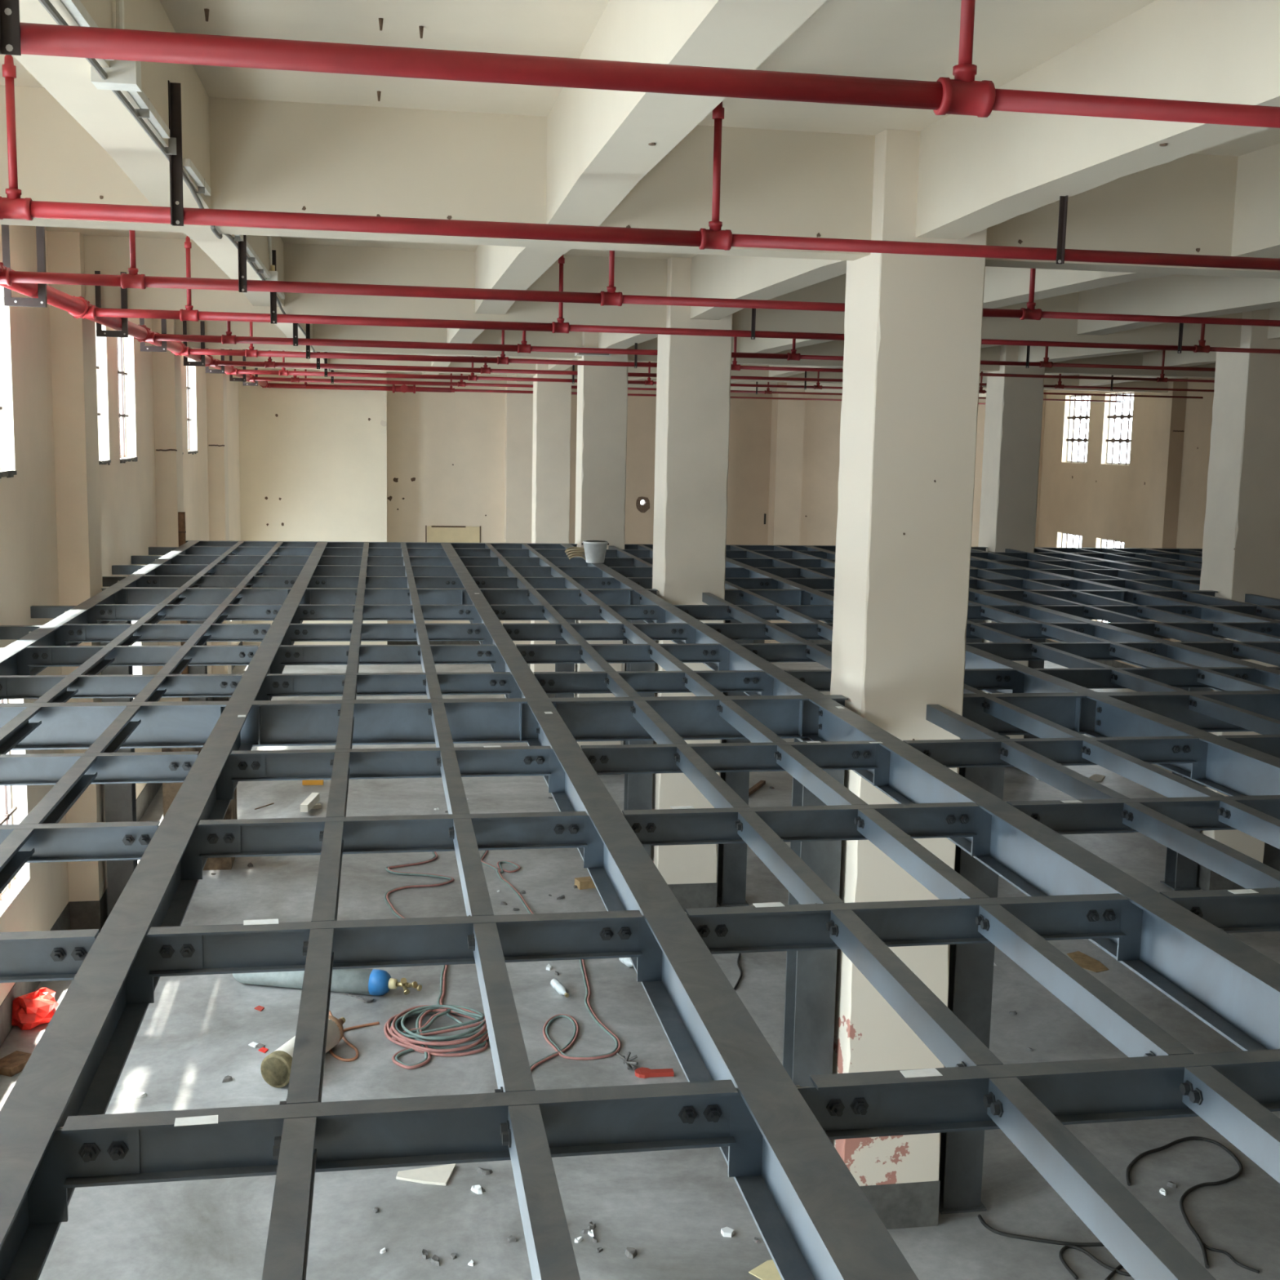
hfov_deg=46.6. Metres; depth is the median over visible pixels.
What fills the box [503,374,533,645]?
pilaster
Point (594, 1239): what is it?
chip
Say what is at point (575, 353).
light housing
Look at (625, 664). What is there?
steel post
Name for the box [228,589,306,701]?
beam
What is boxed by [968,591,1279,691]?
beam
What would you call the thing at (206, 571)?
joist
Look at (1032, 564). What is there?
joist
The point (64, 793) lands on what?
joist
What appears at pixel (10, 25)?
hanger
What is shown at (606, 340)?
ceiling beam
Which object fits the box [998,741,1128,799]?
joist
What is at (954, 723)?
joist
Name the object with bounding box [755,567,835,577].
cross beam
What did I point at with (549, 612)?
joist
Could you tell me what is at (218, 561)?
joist
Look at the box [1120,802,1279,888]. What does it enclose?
joist
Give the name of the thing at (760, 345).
ceiling beam
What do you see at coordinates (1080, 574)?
joist
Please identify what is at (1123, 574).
joist
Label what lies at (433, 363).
ceiling beam
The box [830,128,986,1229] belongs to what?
concrete column
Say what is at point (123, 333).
bracket
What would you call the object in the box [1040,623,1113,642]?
joist
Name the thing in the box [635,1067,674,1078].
tool
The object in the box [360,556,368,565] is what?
joist
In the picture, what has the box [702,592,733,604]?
joist
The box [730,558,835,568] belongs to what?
cross beam
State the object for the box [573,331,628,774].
concrete column
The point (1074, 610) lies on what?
cross beam
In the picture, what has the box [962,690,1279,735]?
girder
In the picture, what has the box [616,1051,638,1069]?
glove
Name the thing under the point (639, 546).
joist
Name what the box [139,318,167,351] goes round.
bracket
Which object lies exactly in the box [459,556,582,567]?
cross beam
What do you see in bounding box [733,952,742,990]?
loose wire
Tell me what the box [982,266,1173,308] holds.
ceiling beam
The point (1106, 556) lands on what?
joist
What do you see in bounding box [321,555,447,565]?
cross beam
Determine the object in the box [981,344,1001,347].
ceiling beam
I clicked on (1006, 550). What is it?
joist
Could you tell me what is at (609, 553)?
cross beam
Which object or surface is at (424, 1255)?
chip
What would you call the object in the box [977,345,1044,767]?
concrete column
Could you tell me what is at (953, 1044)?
joist
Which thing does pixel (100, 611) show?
cross beam
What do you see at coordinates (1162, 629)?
joist
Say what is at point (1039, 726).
joist
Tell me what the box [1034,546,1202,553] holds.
girder
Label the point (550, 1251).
joist
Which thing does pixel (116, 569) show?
cross beam
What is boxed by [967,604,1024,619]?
cross beam
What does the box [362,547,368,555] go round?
joist
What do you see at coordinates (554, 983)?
plastic bottle
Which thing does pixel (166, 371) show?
pilaster
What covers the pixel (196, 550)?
cross beam
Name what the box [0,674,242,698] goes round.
cross beam
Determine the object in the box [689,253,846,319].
ceiling beam
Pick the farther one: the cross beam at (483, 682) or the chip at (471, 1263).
the cross beam at (483, 682)
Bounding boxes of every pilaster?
[47,231,107,932]
[151,318,183,701]
[206,348,231,701]
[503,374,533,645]
[764,382,804,643]
[1034,389,1046,546]
[1137,377,1187,667]
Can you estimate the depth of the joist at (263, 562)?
18.36 m
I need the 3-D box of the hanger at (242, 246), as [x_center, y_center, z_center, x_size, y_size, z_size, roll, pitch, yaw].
[-2.641,-2.616,9.873,0.050,0.600,0.050,0,8,-10]
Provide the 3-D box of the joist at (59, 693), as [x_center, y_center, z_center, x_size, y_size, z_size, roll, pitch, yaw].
[-3.571,0.347,9.080,0.094,0.095,0.924,0,8,-10]
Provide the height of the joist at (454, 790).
0.095 m
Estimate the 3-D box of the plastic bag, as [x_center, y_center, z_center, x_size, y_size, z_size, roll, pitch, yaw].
[-5.144,3.112,12.595,0.411,0.310,0.334,0,8,-10]
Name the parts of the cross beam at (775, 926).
fin plate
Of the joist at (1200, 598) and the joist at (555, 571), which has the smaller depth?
the joist at (1200, 598)
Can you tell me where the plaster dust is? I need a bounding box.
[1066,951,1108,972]
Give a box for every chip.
[133,1092,146,1098]
[222,1075,232,1082]
[373,1206,377,1213]
[379,1247,386,1253]
[421,1248,429,1259]
[430,1254,439,1266]
[449,1253,456,1259]
[467,1259,474,1266]
[471,1184,482,1194]
[476,1167,492,1175]
[506,1235,515,1242]
[546,964,552,970]
[574,1236,582,1243]
[581,1228,591,1234]
[586,1221,595,1229]
[587,1230,593,1236]
[592,1236,597,1242]
[596,1247,602,1253]
[625,1247,636,1258]
[753,1236,759,1243]
[1008,1010,1017,1014]
[1159,1187,1166,1195]
[1166,1181,1177,1188]
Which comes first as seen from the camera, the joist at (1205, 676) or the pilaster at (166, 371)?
the joist at (1205, 676)
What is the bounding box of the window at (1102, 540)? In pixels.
[1096,538,1124,622]
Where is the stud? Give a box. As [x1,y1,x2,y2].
[177,511,189,701]
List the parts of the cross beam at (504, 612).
fin plate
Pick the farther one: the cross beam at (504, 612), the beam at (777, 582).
the beam at (777, 582)
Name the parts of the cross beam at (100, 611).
fin plate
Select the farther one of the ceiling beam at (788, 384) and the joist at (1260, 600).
the ceiling beam at (788, 384)
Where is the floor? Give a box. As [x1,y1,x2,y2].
[0,660,1279,1279]
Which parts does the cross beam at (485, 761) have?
fin plate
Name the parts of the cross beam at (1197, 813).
fin plate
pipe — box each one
[0,54,1279,270]
[0,262,270,387]
[8,230,1279,326]
[19,0,1279,128]
[94,235,1279,353]
[154,320,1215,371]
[188,321,1214,382]
[216,350,1213,391]
[236,355,1203,398]
[253,368,1121,402]
[266,368,985,404]
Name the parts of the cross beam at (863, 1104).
fin plate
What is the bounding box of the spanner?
[347,993,373,1003]
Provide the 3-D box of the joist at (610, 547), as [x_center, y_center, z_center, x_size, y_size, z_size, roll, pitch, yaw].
[-0.367,-1.293,21.556,0.074,0.095,0.710,0,8,-10]
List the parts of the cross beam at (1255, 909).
fin plate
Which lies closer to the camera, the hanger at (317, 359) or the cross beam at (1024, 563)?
the cross beam at (1024, 563)
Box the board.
[395,1163,455,1186]
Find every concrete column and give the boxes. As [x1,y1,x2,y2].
[529,358,571,697]
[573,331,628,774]
[650,257,733,911]
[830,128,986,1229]
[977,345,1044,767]
[1195,308,1279,890]
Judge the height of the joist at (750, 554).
0.095 m
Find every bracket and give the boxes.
[1,224,47,307]
[94,271,128,337]
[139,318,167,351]
[182,320,205,366]
[205,348,224,373]
[229,349,246,381]
[242,367,257,386]
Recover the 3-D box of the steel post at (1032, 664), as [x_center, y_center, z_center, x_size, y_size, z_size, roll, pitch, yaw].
[6.244,0.379,23.634,0.316,3.200,0.330,0,8,-10]
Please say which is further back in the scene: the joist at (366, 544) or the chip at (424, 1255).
the joist at (366, 544)
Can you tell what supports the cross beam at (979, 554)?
attached to the beam at (1077, 584)
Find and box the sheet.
[748,1259,782,1279]
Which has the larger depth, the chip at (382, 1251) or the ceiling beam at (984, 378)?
the ceiling beam at (984, 378)
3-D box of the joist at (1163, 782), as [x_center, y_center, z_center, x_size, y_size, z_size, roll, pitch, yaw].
[2.562,0.685,7.537,0.094,0.095,1.278,0,8,-10]
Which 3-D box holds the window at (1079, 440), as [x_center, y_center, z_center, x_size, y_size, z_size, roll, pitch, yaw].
[10.351,-4.956,34.920,0.084,1.580,1.280,0,8,-10]
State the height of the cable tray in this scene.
0.717 m
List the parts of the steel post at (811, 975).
cap plate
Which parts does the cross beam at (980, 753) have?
fin plate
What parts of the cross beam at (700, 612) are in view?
fin plate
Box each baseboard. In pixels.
[0,641,242,1047]
[386,640,831,644]
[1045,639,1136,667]
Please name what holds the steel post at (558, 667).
on the floor
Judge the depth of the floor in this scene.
11.58 m
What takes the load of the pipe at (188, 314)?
hanging from the hanger at (273, 295)
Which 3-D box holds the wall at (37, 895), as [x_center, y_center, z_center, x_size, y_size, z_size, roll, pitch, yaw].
[-5.793,-0.582,14.635,0.252,7.050,39.900,0,8,-10]
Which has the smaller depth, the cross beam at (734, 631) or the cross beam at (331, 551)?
the cross beam at (734, 631)
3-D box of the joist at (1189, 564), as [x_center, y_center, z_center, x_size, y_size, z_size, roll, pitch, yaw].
[7.878,-0.975,20.475,0.074,0.095,1.291,0,8,-10]
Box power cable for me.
[977,1136,1259,1279]
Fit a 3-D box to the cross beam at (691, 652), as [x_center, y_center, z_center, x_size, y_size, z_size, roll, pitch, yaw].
[-0.160,0.106,11.528,1.700,0.140,0.085,0,8,-10]
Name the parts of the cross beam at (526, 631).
fin plate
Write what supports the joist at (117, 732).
attached to the cross beam at (33, 769)
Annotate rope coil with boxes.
[564,546,585,559]
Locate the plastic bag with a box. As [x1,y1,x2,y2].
[11,987,59,1030]
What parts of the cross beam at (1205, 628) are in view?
fin plate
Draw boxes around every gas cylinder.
[232,968,422,995]
[260,1015,345,1088]
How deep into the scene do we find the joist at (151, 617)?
12.96 m
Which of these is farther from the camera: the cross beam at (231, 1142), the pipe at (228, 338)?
the pipe at (228, 338)
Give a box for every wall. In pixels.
[0,224,242,1005]
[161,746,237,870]
[238,367,386,647]
[386,384,986,623]
[1037,377,1214,667]
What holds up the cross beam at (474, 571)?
attached to the beam at (620, 581)
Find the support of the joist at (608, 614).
attached to the cross beam at (504, 612)
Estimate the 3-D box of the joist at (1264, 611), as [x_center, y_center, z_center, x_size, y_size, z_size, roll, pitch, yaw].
[6.487,-0.211,14.682,0.094,0.095,1.312,0,8,-10]
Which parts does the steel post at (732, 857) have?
plate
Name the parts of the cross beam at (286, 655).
fin plate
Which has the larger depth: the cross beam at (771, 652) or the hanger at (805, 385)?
the hanger at (805, 385)
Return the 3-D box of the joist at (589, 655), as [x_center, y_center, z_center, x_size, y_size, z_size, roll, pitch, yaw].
[-0.319,0.175,10.829,0.094,0.095,1.259,0,8,-10]
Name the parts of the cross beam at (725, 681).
fin plate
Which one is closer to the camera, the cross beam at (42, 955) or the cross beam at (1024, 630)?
the cross beam at (42, 955)
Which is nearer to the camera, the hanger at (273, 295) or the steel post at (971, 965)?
the steel post at (971, 965)
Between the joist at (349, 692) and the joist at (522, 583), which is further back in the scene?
the joist at (522, 583)
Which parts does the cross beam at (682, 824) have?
fin plate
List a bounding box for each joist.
[0,706,41,754]
[0,828,34,893]
[18,755,97,824]
[33,676,78,702]
[68,647,114,675]
[84,706,141,752]
[106,625,142,645]
[131,676,166,702]
[134,605,165,623]
[156,647,191,674]
[159,588,186,604]
[180,576,201,587]
[182,624,211,645]
[195,564,214,575]
[203,605,227,623]
[208,555,226,564]
[221,588,242,604]
[222,546,237,555]
[231,541,244,546]
[235,576,253,587]
[247,565,262,575]
[257,555,271,564]
[262,1116,316,1279]
[266,546,278,555]
[273,542,283,546]
[279,928,333,1104]
[311,821,343,921]
[325,751,350,817]
[335,703,354,749]
[342,675,356,699]
[346,646,359,673]
[349,624,361,644]
[352,605,363,623]
[355,589,364,604]
[357,577,365,587]
[359,565,366,576]
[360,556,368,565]
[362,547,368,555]
[363,542,368,547]
[400,542,406,547]
[401,548,408,555]
[403,556,411,565]
[404,566,413,576]
[407,577,416,587]
[407,589,420,604]
[410,605,424,623]
[413,624,430,644]
[417,645,436,672]
[422,674,442,698]
[427,702,453,747]
[436,750,470,814]
[448,818,493,915]
[467,922,535,1092]
[484,543,494,548]
[489,548,502,556]
[497,557,512,566]
[500,1104,580,1279]
[506,566,523,577]
[516,577,533,588]
[521,543,532,548]
[526,589,550,604]
[528,549,544,557]
[539,557,555,566]
[541,605,568,622]
[551,567,569,577]
[559,624,588,644]
[564,577,585,588]
[578,590,606,604]
[578,645,615,671]
[598,605,630,622]
[604,673,641,697]
[608,545,620,549]
[617,550,636,557]
[621,624,657,644]
[630,700,687,744]
[633,558,653,566]
[637,544,652,549]
[648,644,693,671]
[649,550,653,557]
[673,746,750,808]
[682,672,725,696]
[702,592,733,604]
[716,699,786,742]
[724,580,744,589]
[727,605,770,622]
[729,545,748,550]
[733,811,844,904]
[739,590,781,604]
[746,551,773,558]
[763,623,812,643]
[772,559,801,567]
[773,546,795,551]
[773,745,867,805]
[774,605,822,622]
[791,551,823,559]
[800,568,835,577]
[804,644,831,670]
[816,623,832,640]
[820,559,835,568]
[826,910,1003,1067]
[853,808,990,899]
[925,704,1007,739]
[963,684,985,693]
[968,600,982,604]
[968,623,1035,642]
[970,548,986,551]
[974,904,1194,1057]
[976,579,1022,589]
[977,568,1022,578]
[979,605,1045,622]
[982,697,1087,737]
[982,1076,1216,1279]
[987,552,1027,559]
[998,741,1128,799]
[1004,548,1028,552]
[1022,579,1073,590]
[1022,591,1084,604]
[1026,552,1071,560]
[1028,560,1073,568]
[1030,644,1114,668]
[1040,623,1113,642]
[1070,560,1119,569]
[1071,591,1137,604]
[1072,547,1101,552]
[1073,569,1126,579]
[1080,740,1223,797]
[1083,605,1157,622]
[1102,548,1136,553]
[1103,553,1150,560]
[1108,643,1199,667]
[1109,669,1187,692]
[1117,569,1173,579]
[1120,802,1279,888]
[1124,580,1180,590]
[1134,553,1186,561]
[1136,606,1212,622]
[1151,561,1201,569]
[1153,623,1234,641]
[1172,580,1199,590]
[1178,549,1202,553]
[1179,1066,1279,1183]
[1181,591,1258,605]
[1185,561,1202,568]
[1187,694,1279,734]
[1195,668,1279,690]
[1211,623,1279,641]
[1217,800,1279,848]
[1231,643,1279,666]
[1244,593,1279,605]
[1255,606,1279,620]
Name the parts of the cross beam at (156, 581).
fin plate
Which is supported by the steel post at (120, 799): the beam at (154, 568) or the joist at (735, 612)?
the beam at (154, 568)
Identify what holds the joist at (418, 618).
attached to the cross beam at (304, 612)
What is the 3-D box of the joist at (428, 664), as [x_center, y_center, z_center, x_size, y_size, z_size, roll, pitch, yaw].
[-1.524,0.179,10.618,0.094,0.095,1.259,0,8,-10]
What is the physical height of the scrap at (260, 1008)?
0.009 m
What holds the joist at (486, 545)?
attached to the cross beam at (546, 553)
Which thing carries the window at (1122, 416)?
in the wall at (1095, 500)
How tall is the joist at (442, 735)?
0.095 m
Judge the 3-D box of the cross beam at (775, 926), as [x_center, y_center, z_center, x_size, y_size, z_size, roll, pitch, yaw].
[0.946,0.991,5.220,1.700,0.142,0.113,0,8,-10]
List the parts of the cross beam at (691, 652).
fin plate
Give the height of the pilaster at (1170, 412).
6.850 m
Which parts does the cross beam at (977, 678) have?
fin plate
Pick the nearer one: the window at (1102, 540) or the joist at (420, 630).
the joist at (420, 630)
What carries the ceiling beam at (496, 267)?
attached to the ceiling
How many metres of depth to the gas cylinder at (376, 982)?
13.40 m
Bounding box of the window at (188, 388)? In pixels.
[186,357,191,450]
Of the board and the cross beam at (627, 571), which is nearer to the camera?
the board
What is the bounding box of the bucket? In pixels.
[581,540,608,563]
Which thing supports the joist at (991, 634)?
attached to the cross beam at (1013, 651)
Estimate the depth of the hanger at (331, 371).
28.84 m
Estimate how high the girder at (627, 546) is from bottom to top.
0.250 m
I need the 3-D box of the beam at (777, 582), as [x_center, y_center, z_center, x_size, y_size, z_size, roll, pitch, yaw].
[1.269,-0.865,19.245,0.178,0.250,6.389,0,8,-10]
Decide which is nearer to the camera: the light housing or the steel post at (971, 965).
the steel post at (971, 965)
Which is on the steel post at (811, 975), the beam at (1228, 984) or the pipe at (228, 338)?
the beam at (1228, 984)
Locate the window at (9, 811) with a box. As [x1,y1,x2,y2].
[0,698,17,900]
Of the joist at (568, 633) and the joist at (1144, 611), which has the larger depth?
the joist at (1144, 611)
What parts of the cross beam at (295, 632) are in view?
fin plate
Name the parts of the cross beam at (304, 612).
fin plate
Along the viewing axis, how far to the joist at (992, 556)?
21.65 m
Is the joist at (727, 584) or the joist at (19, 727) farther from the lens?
the joist at (727, 584)
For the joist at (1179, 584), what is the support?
attached to the cross beam at (1118, 583)
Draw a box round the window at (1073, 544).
[1062,533,1081,547]
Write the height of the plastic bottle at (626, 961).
0.098 m
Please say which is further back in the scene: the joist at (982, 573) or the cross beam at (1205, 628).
the joist at (982, 573)
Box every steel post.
[100,620,137,916]
[187,620,208,701]
[555,620,575,697]
[623,620,655,857]
[623,640,626,744]
[716,620,753,906]
[782,737,844,1086]
[938,735,1009,1214]
[965,619,982,642]
[1023,639,1045,738]
[1160,640,1210,890]
[1262,666,1279,871]
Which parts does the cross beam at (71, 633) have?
fin plate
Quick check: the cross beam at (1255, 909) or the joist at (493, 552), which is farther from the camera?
the joist at (493, 552)
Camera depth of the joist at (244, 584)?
15.76 m
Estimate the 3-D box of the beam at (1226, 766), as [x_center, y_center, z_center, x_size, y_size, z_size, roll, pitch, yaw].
[3.500,0.923,6.514,0.178,0.250,6.388,0,8,-10]
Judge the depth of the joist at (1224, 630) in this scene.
13.29 m
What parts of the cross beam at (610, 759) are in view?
fin plate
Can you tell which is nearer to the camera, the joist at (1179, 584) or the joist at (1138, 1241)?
the joist at (1138, 1241)
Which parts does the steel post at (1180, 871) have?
plate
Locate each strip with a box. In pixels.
[254,802,274,809]
[302,779,324,785]
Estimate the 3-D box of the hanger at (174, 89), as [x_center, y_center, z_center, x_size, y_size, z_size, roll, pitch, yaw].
[-2.077,-2.175,6.655,0.050,0.620,0.050,0,8,-10]
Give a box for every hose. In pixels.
[328,1010,379,1061]
[383,851,488,1069]
[480,849,533,913]
[529,959,621,1071]
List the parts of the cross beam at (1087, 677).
fin plate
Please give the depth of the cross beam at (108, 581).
16.00 m
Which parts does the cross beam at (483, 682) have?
fin plate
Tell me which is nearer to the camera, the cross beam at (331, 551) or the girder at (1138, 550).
the cross beam at (331, 551)
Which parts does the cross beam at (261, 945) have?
fin plate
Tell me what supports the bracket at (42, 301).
hanging from the ceiling
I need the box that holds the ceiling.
[0,0,1279,259]
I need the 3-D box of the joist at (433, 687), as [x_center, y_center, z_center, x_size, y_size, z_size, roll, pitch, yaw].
[-1.323,0.340,9.473,0.094,0.095,0.924,0,8,-10]
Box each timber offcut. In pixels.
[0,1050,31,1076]
[300,792,319,812]
[311,803,321,808]
[574,876,595,889]
[748,780,765,796]
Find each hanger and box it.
[0,0,21,55]
[168,80,183,226]
[237,235,247,292]
[270,249,276,324]
[293,323,297,346]
[306,323,310,359]
[316,351,319,368]
[324,351,327,377]
[330,369,333,383]
[572,364,574,383]
[634,342,637,368]
[751,308,755,339]
[804,371,806,389]
[1026,346,1030,368]
[1056,195,1067,264]
[1110,375,1113,391]
[1177,323,1183,353]
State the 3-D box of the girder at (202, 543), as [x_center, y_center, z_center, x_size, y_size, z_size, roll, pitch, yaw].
[-3.704,-1.297,21.655,5.610,0.250,0.130,0,8,-10]
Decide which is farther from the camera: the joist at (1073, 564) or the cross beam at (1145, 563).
the cross beam at (1145, 563)
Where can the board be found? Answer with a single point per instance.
(437, 1175)
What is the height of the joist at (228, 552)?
0.095 m
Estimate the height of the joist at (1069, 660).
0.095 m
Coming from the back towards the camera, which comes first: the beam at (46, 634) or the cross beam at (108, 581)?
the cross beam at (108, 581)
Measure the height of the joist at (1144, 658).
0.095 m
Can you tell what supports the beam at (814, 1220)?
attached to the girder
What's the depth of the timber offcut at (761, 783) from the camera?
21.60 m
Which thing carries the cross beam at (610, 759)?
attached to the beam at (814, 1220)
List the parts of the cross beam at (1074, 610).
fin plate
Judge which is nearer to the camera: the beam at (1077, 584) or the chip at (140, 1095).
the chip at (140, 1095)
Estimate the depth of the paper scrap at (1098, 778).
22.77 m
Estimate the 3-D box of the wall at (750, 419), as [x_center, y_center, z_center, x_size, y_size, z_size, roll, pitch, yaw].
[0.331,-3.360,35.870,19.650,7.050,0.276,0,8,-10]
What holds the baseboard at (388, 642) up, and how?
attached to the wall at (750, 419)
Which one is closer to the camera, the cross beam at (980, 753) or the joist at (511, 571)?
the cross beam at (980, 753)
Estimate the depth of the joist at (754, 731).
8.58 m
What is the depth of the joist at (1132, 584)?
17.60 m
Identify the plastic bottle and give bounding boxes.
[550,978,568,997]
[618,957,633,967]
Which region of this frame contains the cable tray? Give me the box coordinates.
[38,0,334,372]
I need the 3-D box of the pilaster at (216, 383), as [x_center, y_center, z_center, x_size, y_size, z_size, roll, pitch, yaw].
[-7.781,-2.283,27.508,0.301,6.850,0.687,0,8,-10]
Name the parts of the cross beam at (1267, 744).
fin plate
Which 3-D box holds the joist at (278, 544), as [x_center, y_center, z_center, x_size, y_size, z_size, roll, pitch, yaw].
[-5.072,-1.294,20.856,0.074,0.095,0.954,0,8,-10]
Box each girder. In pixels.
[0,694,848,750]
[101,586,657,605]
[186,540,577,549]
[624,543,986,551]
[724,588,1217,605]
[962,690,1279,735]
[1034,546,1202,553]
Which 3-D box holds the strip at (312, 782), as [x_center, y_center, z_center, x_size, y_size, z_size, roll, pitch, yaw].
[-4.700,2.041,21.377,0.291,0.070,0.090,0,8,-5]
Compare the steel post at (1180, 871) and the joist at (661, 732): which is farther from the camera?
the steel post at (1180, 871)
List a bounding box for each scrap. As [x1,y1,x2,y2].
[248,1041,258,1048]
[254,1005,264,1011]
[256,1043,265,1048]
[258,1047,268,1053]
[720,1226,733,1237]
[1088,773,1105,782]
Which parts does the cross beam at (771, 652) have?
fin plate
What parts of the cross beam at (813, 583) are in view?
fin plate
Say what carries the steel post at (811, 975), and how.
on the floor
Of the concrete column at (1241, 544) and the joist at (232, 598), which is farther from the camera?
the concrete column at (1241, 544)
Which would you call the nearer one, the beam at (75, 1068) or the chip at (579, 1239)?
the beam at (75, 1068)
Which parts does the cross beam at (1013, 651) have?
fin plate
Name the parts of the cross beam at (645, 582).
fin plate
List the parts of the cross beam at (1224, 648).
fin plate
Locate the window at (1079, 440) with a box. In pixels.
[1066,395,1088,462]
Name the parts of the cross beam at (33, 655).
fin plate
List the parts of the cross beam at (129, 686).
fin plate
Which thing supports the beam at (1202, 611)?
attached to the girder at (1073, 711)
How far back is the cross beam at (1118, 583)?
18.09 m
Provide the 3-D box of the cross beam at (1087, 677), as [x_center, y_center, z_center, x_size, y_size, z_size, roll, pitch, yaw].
[3.685,0.278,10.852,1.803,0.140,0.085,0,8,-10]
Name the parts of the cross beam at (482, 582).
fin plate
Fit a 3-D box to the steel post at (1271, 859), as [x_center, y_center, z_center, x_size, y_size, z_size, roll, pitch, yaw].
[7.360,1.273,17.270,0.316,3.200,0.330,0,8,-10]
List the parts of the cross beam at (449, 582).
fin plate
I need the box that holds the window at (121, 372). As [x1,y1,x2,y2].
[116,337,128,457]
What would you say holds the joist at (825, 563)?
attached to the cross beam at (754, 562)
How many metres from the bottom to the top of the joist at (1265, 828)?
0.095 m
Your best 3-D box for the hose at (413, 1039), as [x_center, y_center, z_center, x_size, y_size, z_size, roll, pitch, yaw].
[-2.178,2.960,14.937,0.904,0.103,6.197,0,8,-11]
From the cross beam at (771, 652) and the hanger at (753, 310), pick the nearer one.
the cross beam at (771, 652)
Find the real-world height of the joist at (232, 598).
0.095 m
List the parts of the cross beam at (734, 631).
fin plate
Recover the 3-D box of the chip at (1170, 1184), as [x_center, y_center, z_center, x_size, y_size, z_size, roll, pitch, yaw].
[3.677,3.755,10.266,0.054,0.029,0.066,-6,11,-44]
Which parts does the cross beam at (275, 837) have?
fin plate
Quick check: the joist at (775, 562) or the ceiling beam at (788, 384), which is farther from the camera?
the ceiling beam at (788, 384)
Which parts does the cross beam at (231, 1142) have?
fin plate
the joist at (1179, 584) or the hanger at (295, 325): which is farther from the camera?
the joist at (1179, 584)
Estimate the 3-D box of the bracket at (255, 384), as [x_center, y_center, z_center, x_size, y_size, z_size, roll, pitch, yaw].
[-7.760,-5.544,29.603,0.285,0.953,0.060,0,8,-10]
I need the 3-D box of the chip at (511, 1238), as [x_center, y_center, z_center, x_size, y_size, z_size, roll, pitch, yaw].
[-0.813,3.783,9.404,0.051,0.024,0.054,-1,8,-17]
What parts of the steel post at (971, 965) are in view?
plate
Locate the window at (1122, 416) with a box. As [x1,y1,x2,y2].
[1106,391,1133,465]
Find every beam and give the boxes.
[0,84,1279,279]
[0,588,121,700]
[0,625,42,639]
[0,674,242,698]
[0,704,252,1279]
[0,751,199,786]
[0,821,159,862]
[0,928,98,982]
[13,0,210,208]
[20,644,258,666]
[30,605,75,617]
[42,1079,737,1188]
[57,623,271,642]
[83,235,1242,347]
[90,604,281,620]
[102,576,127,586]
[110,541,199,586]
[111,564,146,574]
[131,555,162,564]
[133,910,643,977]
[138,575,297,587]
[148,546,177,555]
[161,564,303,576]
[175,319,1215,377]
[177,555,309,565]
[183,232,284,306]
[186,811,588,857]
[191,546,314,555]
[221,745,551,781]
[224,349,1168,392]
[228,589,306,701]
[259,671,511,696]
[273,644,495,665]
[275,322,312,338]
[284,623,484,641]
[292,542,327,587]
[293,604,474,620]
[301,351,328,363]
[307,576,458,588]
[317,564,453,576]
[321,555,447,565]
[325,546,443,556]
[386,371,986,396]
[421,372,439,379]
[431,355,457,367]
[440,542,479,588]
[446,328,484,343]
[454,548,567,557]
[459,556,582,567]
[465,565,596,577]
[466,589,548,697]
[472,576,613,588]
[475,244,570,314]
[490,604,658,620]
[502,622,688,640]
[515,643,721,663]
[516,374,533,382]
[527,701,918,1279]
[533,670,764,693]
[546,0,826,226]
[547,358,577,370]
[560,543,644,588]
[580,740,882,774]
[598,332,657,348]
[603,557,653,566]
[604,549,653,557]
[608,566,744,577]
[622,802,979,845]
[626,577,772,589]
[627,377,639,380]
[634,590,823,695]
[673,604,833,620]
[684,893,1128,954]
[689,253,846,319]
[704,622,832,639]
[725,550,822,559]
[725,557,813,589]
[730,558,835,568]
[738,643,831,662]
[739,337,832,353]
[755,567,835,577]
[768,364,839,377]
[784,577,834,589]
[784,668,1017,691]
[786,382,834,389]
[796,1048,1279,1139]
[803,546,974,589]
[804,590,1097,693]
[807,698,1279,1050]
[902,735,1199,768]
[915,0,1279,239]
[965,622,1088,639]
[965,641,1161,661]
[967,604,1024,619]
[968,578,1073,589]
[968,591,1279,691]
[969,560,982,568]
[969,568,1024,578]
[970,551,1060,559]
[970,555,1132,590]
[979,371,1079,382]
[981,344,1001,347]
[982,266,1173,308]
[992,560,1106,568]
[1006,795,1279,834]
[1017,345,1157,362]
[1034,547,1200,579]
[1034,666,1254,688]
[1035,568,1155,579]
[1035,604,1196,619]
[1069,552,1175,559]
[1076,274,1279,335]
[1079,373,1191,386]
[1084,695,1279,795]
[1085,579,1199,590]
[1103,622,1276,638]
[1115,560,1202,567]
[1127,591,1279,641]
[1142,350,1216,370]
[1142,548,1202,561]
[1160,887,1279,933]
[1166,569,1201,576]
[1174,641,1279,659]
[1184,553,1202,556]
[1209,605,1279,619]
[1217,734,1279,758]
[1231,142,1279,257]
[1267,306,1279,339]
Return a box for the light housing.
[574,346,611,356]

